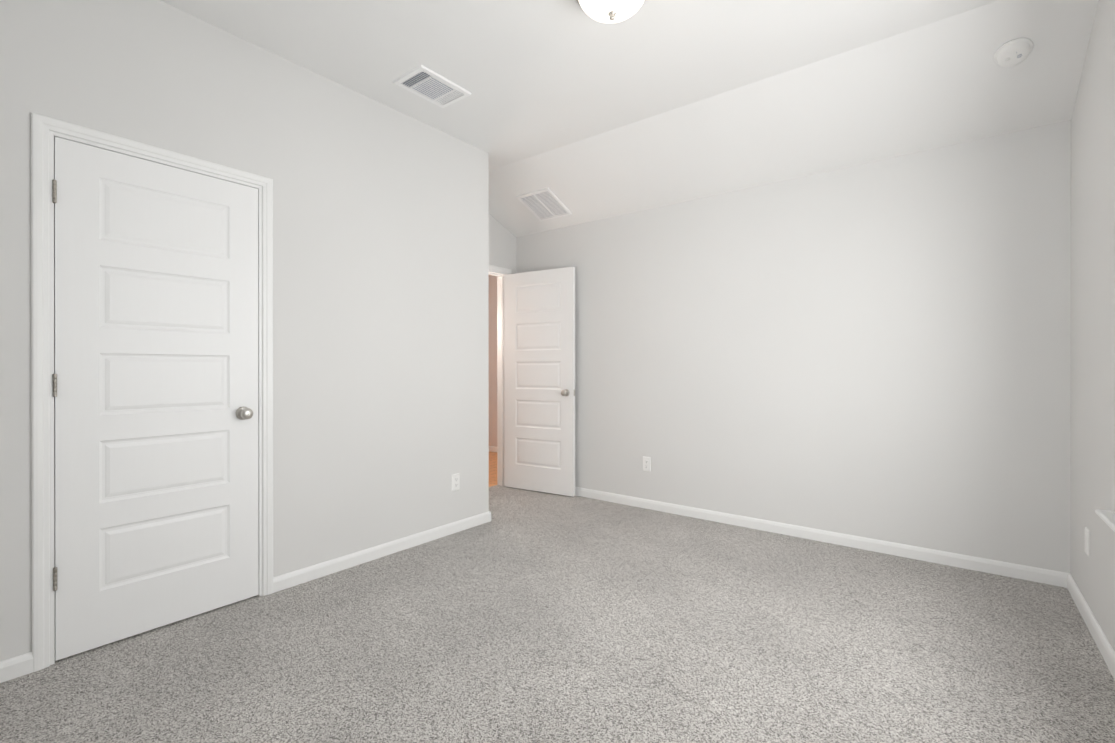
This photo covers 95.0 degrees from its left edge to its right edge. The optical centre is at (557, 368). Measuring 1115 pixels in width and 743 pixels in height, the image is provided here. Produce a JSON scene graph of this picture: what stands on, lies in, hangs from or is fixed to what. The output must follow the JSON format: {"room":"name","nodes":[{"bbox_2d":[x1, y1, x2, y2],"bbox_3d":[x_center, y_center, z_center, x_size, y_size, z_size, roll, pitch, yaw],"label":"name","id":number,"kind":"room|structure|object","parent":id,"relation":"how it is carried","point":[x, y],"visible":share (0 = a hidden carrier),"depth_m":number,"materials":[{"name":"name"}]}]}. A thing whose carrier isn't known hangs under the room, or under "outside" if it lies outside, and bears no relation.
{"room":"empty bedroom","nodes":[
{"label":"empty bedroom","id":0,"kind":"room"},
{"bbox_2d":[0,0,488,660],"bbox_3d":[-1.509,-0.236,2.622,0.120,2.746,3.092,0,0,38],"label":"wall","id":1,"kind":"structure","parent":0,"point":[380,324],"depth_m":2.77,"materials":[{"name":"paint"}]},
{"bbox_2d":[0,652,33,682],"bbox_3d":[-2.140,1.101,1.702,0.014,0.075,0.564,0,0,38],"label":"baseboard","id":2,"kind":"structure","parent":1,"relation":"attached to","point":[16,666],"depth_m":1.88,"materials":[{"name":"white wood"}]},
{"bbox_2d":[31,112,272,671],"bbox_3d":[-1.756,0.087,2.292,0.135,2.100,0.859,0,0,38],"label":"door frame","id":3,"kind":"structure","parent":1,"relation":"attached to","point":[45,130],"depth_m":1.96,"materials":[{"name":"white wood"}]},
{"bbox_2d":[52,137,258,660],"bbox_3d":[-1.731,0.115,2.270,0.162,2.025,0.741,0,0,38],"label":"closet door","id":4,"kind":"structure","parent":1,"relation":"in","point":[155,385],"depth_m":2.21,"materials":[{"name":"white wood"}]},
{"bbox_2d":[273,511,490,592],"bbox_3d":[-0.974,1.099,3.202,0.015,0.075,1.554,0,0,38],"label":"baseboard","id":5,"kind":"structure","parent":1,"relation":"attached to","point":[300,576],"depth_m":3.03,"materials":[{"name":"white wood"}]},
{"bbox_2d":[452,473,459,490],"bbox_3d":[-0.706,0.788,3.554,0.007,0.117,0.072,0,0,38],"label":"outlet","id":6,"kind":"object","parent":1,"relation":"attached to","point":[455,482],"visible":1,"depth_m":3.55,"materials":[{"name":"white plastic"}]},
{"bbox_2d":[489,451,496,486],"bbox_3d":[-1.589,1.175,5.407,2.081,0.076,3.590,0,0,38],"label":"floor","id":7,"kind":"structure","parent":0,"point":[492,468],"depth_m":5.83,"materials":[{"name":"brown wood"}]},
{"bbox_2d":[489,275,496,446],"bbox_3d":[-0.525,-0.094,6.775,2.081,2.450,0.120,0,0,38],"label":"wall","id":8,"kind":"structure","parent":0,"point":[492,360],"depth_m":6.98,"materials":[{"name":"paint"}]},
{"bbox_2d":[489,446,496,451],"bbox_3d":[-0.506,1.093,6.679,1.933,0.075,0.015,0,0,38],"label":"baseboard","id":9,"kind":"structure","parent":8,"relation":"attached to","point":[491,448],"depth_m":6.96,"materials":[{"name":"white wood"}]},
{"bbox_2d":[489,213,515,273],"bbox_3d":[-1.682,-0.237,3.490,0.120,2.746,4.250,0,0,38],"label":"wall","id":10,"kind":"structure","parent":0,"point":[502,246],"depth_m":4.87,"materials":[{"name":"paint"}]},
{"bbox_2d":[489,265,510,485],"bbox_3d":[-0.774,0.084,4.659,0.150,2.100,0.885,0,0,38],"label":"door frame","id":11,"kind":"structure","parent":10,"relation":"attached to","point":[500,273],"depth_m":4.95,"materials":[{"name":"white wood"}]},
{"bbox_2d":[505,267,574,496],"bbox_3d":[-0.159,0.111,4.731,0.765,2.025,0.176,0,0,38],"label":"entry door","id":12,"kind":"structure","parent":10,"relation":"in","point":[539,381],"depth_m":4.68,"materials":[{"name":"white wood"}]},
{"bbox_2d":[0,485,1114,742],"bbox_3d":[-0.100,1.178,2.263,4.127,0.080,4.250,0,0,38],"label":"floor carpet","id":13,"kind":"object","parent":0,"point":[522,615],"visible":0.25,"depth_m":2.04,"materials":[{"name":"grey carpet"}]},
{"bbox_2d":[160,0,1098,236],"bbox_3d":[-0.100,-1.477,2.259,4.127,0.462,4.250,0,0,38],"label":"ceiling","id":14,"kind":"structure","parent":0,"point":[577,111],"depth_m":2.71,"materials":[{"name":"paint"}]},
{"bbox_2d":[393,65,471,107],"bbox_3d":[-0.711,-1.603,2.918,0.258,0.012,0.358,0,0,38],"label":"ceiling vent","id":15,"kind":"object","parent":14,"relation":"in","point":[427,84],"visible":1,"depth_m":2.90,"materials":[{"name":"white metal"}]},
{"bbox_2d":[516,188,571,220],"bbox_3d":[-0.113,-1.416,4.419,0.354,0.142,0.335,0,0,38],"label":"ceiling vent","id":16,"kind":"object","parent":14,"relation":"in","point":[544,204],"visible":1,"depth_m":4.40,"materials":[{"name":"white metal"}]},
{"bbox_2d":[576,0,644,22],"bbox_3d":[0.227,-1.530,2.125,0.320,0.155,0.320,0,0,38],"label":"dome light","id":17,"kind":"object","parent":14,"relation":"attached to","point":[609,11],"visible":1,"depth_m":2.12,"materials":[{"name":"white glass"}]},
{"bbox_2d":[993,38,1032,66],"bbox_3d":[2.148,-1.484,2.409,0.140,0.078,0.132,0,0,38],"label":"smoke detector","id":18,"kind":"object","parent":14,"relation":"attached to","point":[1013,52],"visible":0.98,"depth_m":2.38,"materials":[{"name":"white plastic"}]},
{"bbox_2d":[516,120,1070,572],"bbox_3d":[1.214,-0.081,3.856,4.007,2.432,0.120,0,0,38],"label":"wall","id":19,"kind":"structure","parent":0,"point":[878,350],"depth_m":3.26,"materials":[{"name":"paint"}]},
{"bbox_2d":[643,456,650,470],"bbox_3d":[0.724,0.773,4.156,0.072,0.117,0.007,0,0,38],"label":"outlet","id":20,"kind":"object","parent":19,"relation":"attached to","point":[646,463],"visible":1,"depth_m":4.15,"materials":[{"name":"white plastic"}]},
{"bbox_2d":[575,487,1063,586],"bbox_3d":[1.111,1.098,3.848,3.859,0.075,0.023,0,0,38],"label":"baseboard","id":21,"kind":"structure","parent":19,"relation":"attached to","point":[1051,577],"depth_m":3.25,"materials":[{"name":"white wood"}]},
{"bbox_2d":[1070,0,1114,650],"bbox_3d":[1.446,-0.233,0.985,0.120,2.746,4.130,0,0,38],"label":"wall","id":22,"kind":"structure","parent":0,"point":[1092,466],"depth_m":2.20,"materials":[{"name":"paint"}]},
{"bbox_2d":[1085,527,1088,555],"bbox_3d":[2.395,0.780,2.313,0.008,0.117,0.072,0,0,38],"label":"outlet","id":23,"kind":"object","parent":22,"relation":"attached to","point":[1086,541],"visible":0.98,"depth_m":2.30,"materials":[{"name":"white plastic"}]},
{"bbox_2d":[1064,572,1114,679],"bbox_3d":[1.430,1.102,1.075,0.015,0.075,4.013,0,0,38],"label":"baseboard","id":24,"kind":"structure","parent":22,"relation":"attached to","point":[1105,648],"depth_m":2.18,"materials":[{"name":"white wood"}]},
{"bbox_2d":[1095,509,1114,531],"bbox_3d":[1.567,0.556,1.206,0.128,0.020,1.895,0,0,38],"label":"trim","id":25,"kind":"structure","parent":22,"relation":"attached to","point":[1107,517],"depth_m":1.89,"materials":[{"name":"white wood"}]}
]}

